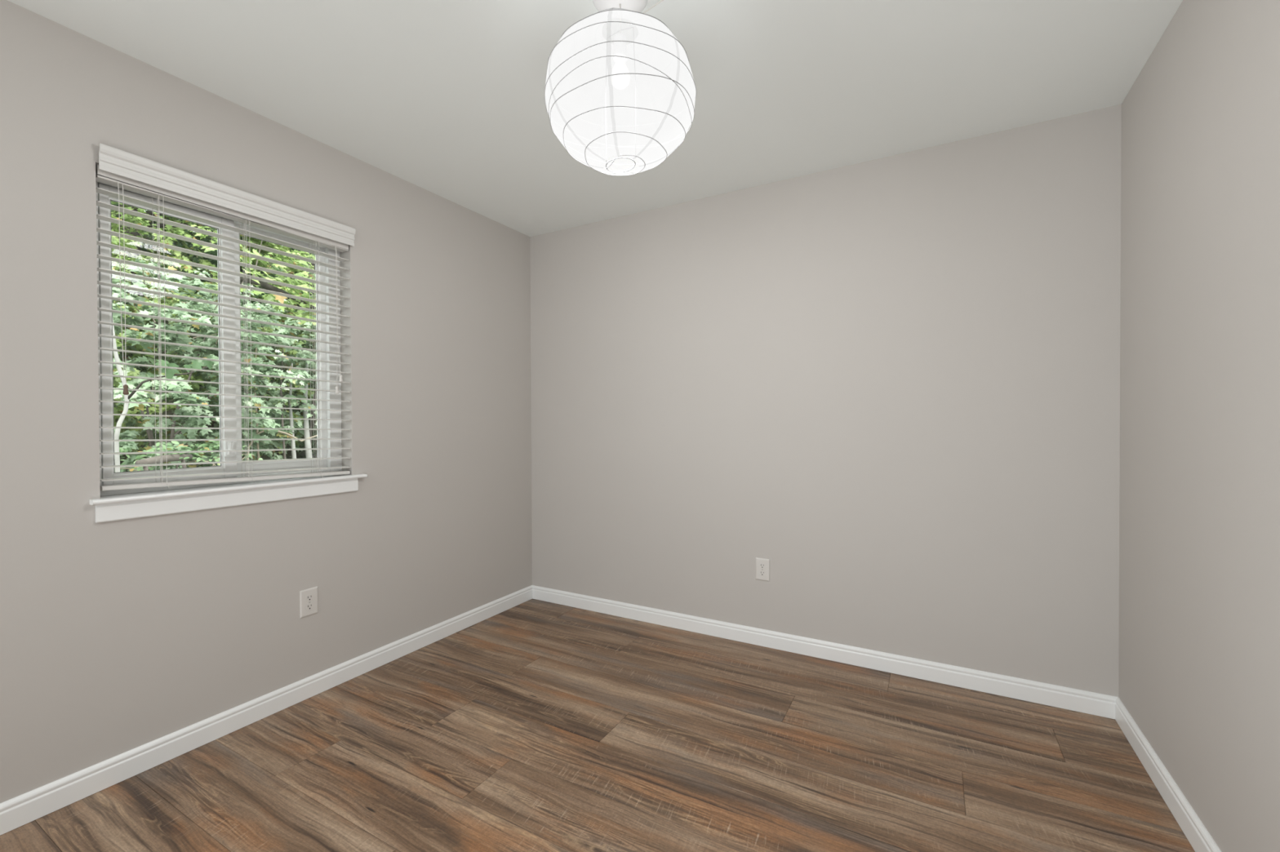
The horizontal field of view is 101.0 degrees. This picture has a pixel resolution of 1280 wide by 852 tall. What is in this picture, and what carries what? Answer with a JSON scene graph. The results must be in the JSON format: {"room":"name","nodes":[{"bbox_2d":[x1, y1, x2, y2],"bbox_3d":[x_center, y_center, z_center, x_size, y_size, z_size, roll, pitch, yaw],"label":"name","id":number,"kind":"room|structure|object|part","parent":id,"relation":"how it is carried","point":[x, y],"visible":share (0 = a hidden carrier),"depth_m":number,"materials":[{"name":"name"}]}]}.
{"room":"empty bedroom","nodes":[
{"label":"empty bedroom","id":0,"kind":"room"},
{"bbox_2d":[0,0,532,804],"bbox_3d":[-2.379,-0.011,0.761,0.140,2.660,6.780,0,1,29],"label":"wall","id":1,"kind":"structure","parent":0,"point":[117,637],"depth_m":1.99,"materials":[{"name":"paint"}]},
{"bbox_2d":[89,181,367,523],"bbox_3d":[-1.596,-0.276,2.131,0.170,1.172,0.934,0,1,29],"label":"window","id":2,"kind":"structure","parent":1,"relation":"in","point":[117,504],"depth_m":2.09,"materials":[{"name":"white plastic"}]},
{"bbox_3d":[-1.733,-0.307,1.959,0.023,1.028,0.393,0,1,29],"label":"sliding sash","id":3,"kind":"part","parent":2,"relation":"part of","materials":[{"name":"white plastic"}]},
{"bbox_2d":[95,143,355,491],"bbox_3d":[-1.566,-0.341,2.103,0.087,1.152,0.859,0,1,29],"label":"window blind","id":4,"kind":"object","parent":2,"relation":"attached to","point":[116,167],"visible":0.98,"depth_m":1.99,"materials":[{"name":"white plastic"}]},
{"bbox_3d":[-1.734,-0.476,1.767,0.008,0.682,0.014,0,1,29],"label":"tilt cord","id":5,"kind":"part","parent":4,"relation":"part of","materials":[{"name":"white fabric"}]},
{"bbox_3d":[-1.708,-0.298,1.882,0.054,1.042,0.021,0,1,29],"label":"ladder cord","id":6,"kind":"part","parent":4,"relation":"part of","materials":[{"name":"white fabric"}]},
{"bbox_3d":[-1.581,0.212,2.111,0.046,0.037,0.841,0,1,29],"label":"rail","id":7,"kind":"part","parent":4,"relation":"part of","materials":[{"name":"white plastic"}]},
{"bbox_3d":[-1.577,-0.296,2.117,0.054,1.046,0.021,0,1,29],"label":"ladder cord","id":8,"kind":"part","parent":4,"relation":"part of","materials":[{"name":"white fabric"}]},
{"bbox_3d":[-1.445,-0.295,2.353,0.054,1.054,0.021,0,1,29],"label":"ladder cord","id":9,"kind":"part","parent":4,"relation":"part of","materials":[{"name":"white fabric"}]},
{"bbox_3d":[-1.378,-0.500,2.406,0.008,0.649,0.019,0,1,29],"label":"lift cord","id":10,"kind":"part","parent":4,"relation":"part of","materials":[{"name":"white fabric"}]},
{"bbox_3d":[-1.535,0.241,2.102,0.034,0.016,0.934,0,1,29],"label":"sill","id":11,"kind":"part","parent":2,"relation":"part of","materials":[{"name":"white paint"}]},
{"bbox_3d":[-1.574,-0.312,2.307,0.024,1.026,0.390,0,1,29],"label":"fixed sash","id":12,"kind":"part","parent":2,"relation":"part of","materials":[{"name":"white plastic"}]},
{"bbox_2d":[0,585,532,835],"bbox_3d":[-2.308,1.154,0.735,0.014,0.087,6.500,0,1,29],"label":"baseboard","id":13,"kind":"structure","parent":1,"relation":"attached to","point":[16,812],"depth_m":1.99,"materials":[{"name":"white paint"}]},
{"bbox_2d":[299,586,318,618],"bbox_3d":[-1.439,0.767,2.297,0.007,0.117,0.075,0,1,29],"label":"wall outlet","id":14,"kind":"object","parent":1,"relation":"attached to","point":[308,597],"visible":1,"depth_m":2.29,"materials":[{"name":"beige plastic"}]},
{"bbox_2d":[305,603,313,610],"bbox_3d":[-1.437,0.787,2.296,0.002,0.028,0.034,0,1,29],"label":"receptacle","id":15,"kind":"object","parent":14,"relation":"attached to","point":[308,606],"depth_m":2.29,"materials":[{"name":"beige plastic"}]},
{"bbox_2d":[305,594,313,601],"bbox_3d":[-1.437,0.748,2.295,0.002,0.028,0.034,0,1,29],"label":"receptacle","id":16,"kind":"object","parent":14,"relation":"attached to","point":[308,597],"depth_m":2.29,"materials":[{"name":"beige plastic"}]},
{"bbox_2d":[8,0,1182,236],"bbox_3d":[-1.004,-1.289,-0.021,3.022,0.100,6.500,0,1,29],"label":"ceiling","id":17,"kind":"structure","parent":0,"point":[445,98],"depth_m":1.89,"materials":[{"name":"paint"}]},
{"bbox_2d":[544,0,696,175],"bbox_3d":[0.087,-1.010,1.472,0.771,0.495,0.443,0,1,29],"label":"paper lantern","id":18,"kind":"object","parent":17,"relation":"hanging from","point":[620,89],"visible":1,"depth_m":1.40,"materials":[{"name":"white paper"}]},
{"bbox_3d":[0.188,-1.226,1.408,0.563,0.060,0.070,0,1,43],"label":"slack cord","id":19,"kind":"part","parent":18,"relation":"part of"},
{"bbox_2d":[0,599,1195,851],"bbox_3d":[-0.993,1.260,0.003,3.062,0.120,6.540,0,1,29],"label":"floor","id":20,"kind":"structure","parent":0,"point":[533,726],"depth_m":1.82,"materials":[{"name":"brown wood"}]},
{"bbox_2d":[529,103,1121,697],"bbox_3d":[0.680,-0.043,2.857,3.162,2.660,0.140,0,1,29],"label":"wall","id":21,"kind":"structure","parent":0,"point":[891,384],"depth_m":2.55,"materials":[{"name":"paint"}]},
{"bbox_2d":[755,557,769,581],"bbox_3d":[0.649,0.761,2.798,0.075,0.117,0.007,0,1,29],"label":"wall outlet","id":22,"kind":"object","parent":21,"relation":"attached to","point":[762,565],"visible":1,"depth_m":2.79,"materials":[{"name":"beige plastic"}]},
{"bbox_2d":[759,570,765,576],"bbox_3d":[0.648,0.781,2.796,0.034,0.028,0.002,0,1,29],"label":"receptacle","id":23,"kind":"object","parent":22,"relation":"attached to","point":[762,573],"depth_m":2.79,"materials":[{"name":"beige plastic"}]},
{"bbox_2d":[759,563,765,568],"bbox_3d":[0.648,0.742,2.796,0.034,0.028,0.002,0,1,29],"label":"receptacle","id":24,"kind":"object","parent":22,"relation":"attached to","point":[762,566],"depth_m":2.79,"materials":[{"name":"beige plastic"}]},
{"bbox_2d":[532,585,1117,719],"bbox_3d":[0.586,1.123,2.834,3.022,0.087,0.014,0,1,29],"label":"baseboard","id":25,"kind":"structure","parent":21,"relation":"attached to","point":[1049,695],"depth_m":2.56,"materials":[{"name":"white paint"}]},
{"bbox_2d":[1118,0,1279,851],"bbox_3d":[0.348,-0.007,-0.840,0.140,2.660,6.640,0,1,29],"label":"wall","id":26,"kind":"structure","parent":0,"point":[1199,674],"depth_m":1.41,"materials":[{"name":"paint"}]},
{"bbox_2d":[1115,697,1221,851],"bbox_3d":[0.320,1.158,-0.731,0.014,0.087,6.500,0,1,29],"label":"baseboard","id":27,"kind":"structure","parent":26,"relation":"attached to","point":[1201,841],"depth_m":1.64,"materials":[{"name":"white paint"}]},
{"label":"outside","id":28,"kind":"structure","parent":0,"visible":0},
{"bbox_2d":[111,212,317,471],"bbox_3d":[-6.508,-1.738,7.910,14.000,6.530,22.000,0,1,29],"label":"ground","id":29,"kind":"structure","parent":28,"point":[302,454],"depth_m":8.42,"materials":[{"name":"green plant"}]},
{"bbox_2d":[111,212,204,431],"bbox_3d":[-6.372,-0.874,4.821,3.724,3.535,3.389,-1,1,-36],"label":"leafy shrub","id":30,"kind":"object","parent":29,"relation":"on","point":[116,241],"visible":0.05,"depth_m":5.70,"materials":[{"name":"green plant"}]},
{"bbox_2d":[112,320,214,472],"bbox_3d":[-3.464,0.110,3.824,0.135,3.031,0.624,0,1,44],"label":"sapling","id":31,"kind":"object","parent":29,"relation":"on","point":[170,373],"visible":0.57,"depth_m":3.72,"materials":[{"name":"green plant"}]},
{"bbox_2d":[134,453,192,471],"bbox_3d":[-3.797,0.866,4.258,0.097,1.270,0.567,0,1,-9],"label":"fallen log","id":32,"kind":"object","parent":29,"relation":"on","point":[175,457],"visible":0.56,"depth_m":4.20,"materials":[{"name":"grey wood"}]},
{"bbox_2d":[111,202,261,296],"bbox_3d":[-10.262,-5.870,10.422,4.824,7.169,5.025,-1,1,-40],"label":"evergreen tree","id":33,"kind":"object","parent":29,"relation":"on","point":[144,247],"visible":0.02,"depth_m":10.04,"materials":[{"name":"green plant"}]},
{"bbox_2d":[114,435,262,471],"bbox_3d":[-4.160,0.809,4.673,1.712,1.532,1.753,0,1,-22],"label":"bush","id":34,"kind":"object","parent":29,"relation":"on","point":[210,446],"visible":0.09,"depth_m":4.52,"materials":[{"name":"green plant"}]},
{"bbox_2d":[111,204,302,416],"bbox_3d":[-7.801,-3.240,7.917,4.593,6.557,4.573,0,1,-12],"label":"tree","id":35,"kind":"object","parent":29,"relation":"on","point":[187,268],"visible":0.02,"depth_m":7.98,"materials":[{"name":"green plant"}]},
{"bbox_2d":[111,257,305,472],"bbox_3d":[-4.752,-0.201,5.254,2.959,2.706,2.696,0,1,25],"label":"tree","id":36,"kind":"object","parent":29,"relation":"on","point":[178,386],"visible":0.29,"depth_m":4.79,"materials":[{"name":"green plant"}]},
{"bbox_2d":[111,200,316,460],"bbox_3d":[-6.057,-1.532,7.125,4.009,3.949,3.834,0,1,-2],"label":"tree","id":37,"kind":"object","parent":29,"relation":"on","point":[138,220],"visible":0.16,"depth_m":6.52,"materials":[{"name":"green plant"}]},
{"bbox_2d":[120,401,317,466],"bbox_3d":[-5.116,0.494,6.864,6.655,2.126,10.624,0,1,29],"label":"ivy","id":38,"kind":"object","parent":29,"relation":"on","point":[172,402],"visible":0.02,"depth_m":7.37,"materials":[{"name":"green plant"}]},
{"bbox_2d":[139,215,316,388],"bbox_3d":[-6.222,-3.750,10.020,5.198,7.428,4.867,0,1,29],"label":"tree","id":39,"kind":"object","parent":29,"relation":"on","point":[193,258],"visible":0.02,"depth_m":9.07,"materials":[{"name":"green plant"}]},
{"bbox_2d":[166,299,317,457],"bbox_3d":[-4.412,-0.345,6.678,2.812,2.519,2.609,0,1,22],"label":"leafy shrub","id":40,"kind":"object","parent":29,"relation":"on","point":[282,331],"visible":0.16,"depth_m":5.99,"materials":[{"name":"green plant"}]},
{"bbox_2d":[253,347,259,460],"bbox_3d":[-4.165,0.108,5.733,0.049,2.162,0.346,-1,1,-39],"label":"stem","id":41,"kind":"object","parent":29,"relation":"on","point":[255,393],"visible":0.13,"depth_m":5.61,"materials":[{"name":"brown plant"}]},
{"bbox_2d":[200,245,315,324],"bbox_3d":[-3.388,-0.218,5.539,0.683,3.086,1.976,0,1,19],"label":"leaning tree","id":42,"kind":"object","parent":29,"relation":"on","point":[269,286],"visible":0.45,"depth_m":5.24,"materials":[{"name":"green plant"}]},
{"bbox_2d":[240,249,308,311],"bbox_3d":[-8.235,-5.867,13.708,5.026,7.034,5.264,0,1,33],"label":"evergreen tree","id":43,"kind":"object","parent":29,"relation":"on","point":[241,270],"visible":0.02,"depth_m":12.41,"materials":[{"name":"green plant"}]},
{"bbox_2d":[245,430,317,460],"bbox_3d":[-3.749,0.608,5.657,0.121,1.177,0.955,0,1,29],"label":"bare branch","id":44,"kind":"object","parent":29,"relation":"on","point":[260,432],"visible":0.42,"depth_m":5.60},
{"bbox_2d":[280,349,286,459],"bbox_3d":[-4.037,0.161,5.963,0.054,2.088,0.353,-1,1,-37],"label":"stem","id":45,"kind":"object","parent":29,"relation":"on","point":[282,415],"visible":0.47,"depth_m":5.84,"materials":[{"name":"grey plant"}]},
{"bbox_2d":[262,291,316,422],"bbox_3d":[-3.886,-0.906,8.646,3.817,3.719,3.344,-1,1,-32],"label":"leafy shrub","id":46,"kind":"object","parent":29,"relation":"on","point":[286,310],"visible":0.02,"depth_m":7.37,"materials":[{"name":"green plant"}]},
{"bbox_2d":[262,360,317,456],"bbox_3d":[-4.630,-0.180,8.552,2.502,1.884,2.603,0,1,29],"label":"bush","id":47,"kind":"object","parent":29,"relation":"on","point":[300,444],"visible":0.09,"depth_m":7.73,"materials":[{"name":"green plant"}]},
{"bbox_2d":[288,363,296,458],"bbox_3d":[-3.987,0.194,6.048,0.070,2.036,0.366,-1,1,-38],"label":"stem","id":48,"kind":"object","parent":29,"relation":"on","point":[291,415],"visible":0.26,"depth_m":5.92,"materials":[{"name":"grey plant"}]},
{"bbox_2d":[302,364,312,458],"bbox_3d":[-3.905,0.219,6.190,0.090,2.008,0.383,-1,1,-38],"label":"stem","id":49,"kind":"object","parent":29,"relation":"on","point":[307,442],"visible":0.39,"depth_m":6.06,"materials":[{"name":"grey plant"}]}
]}

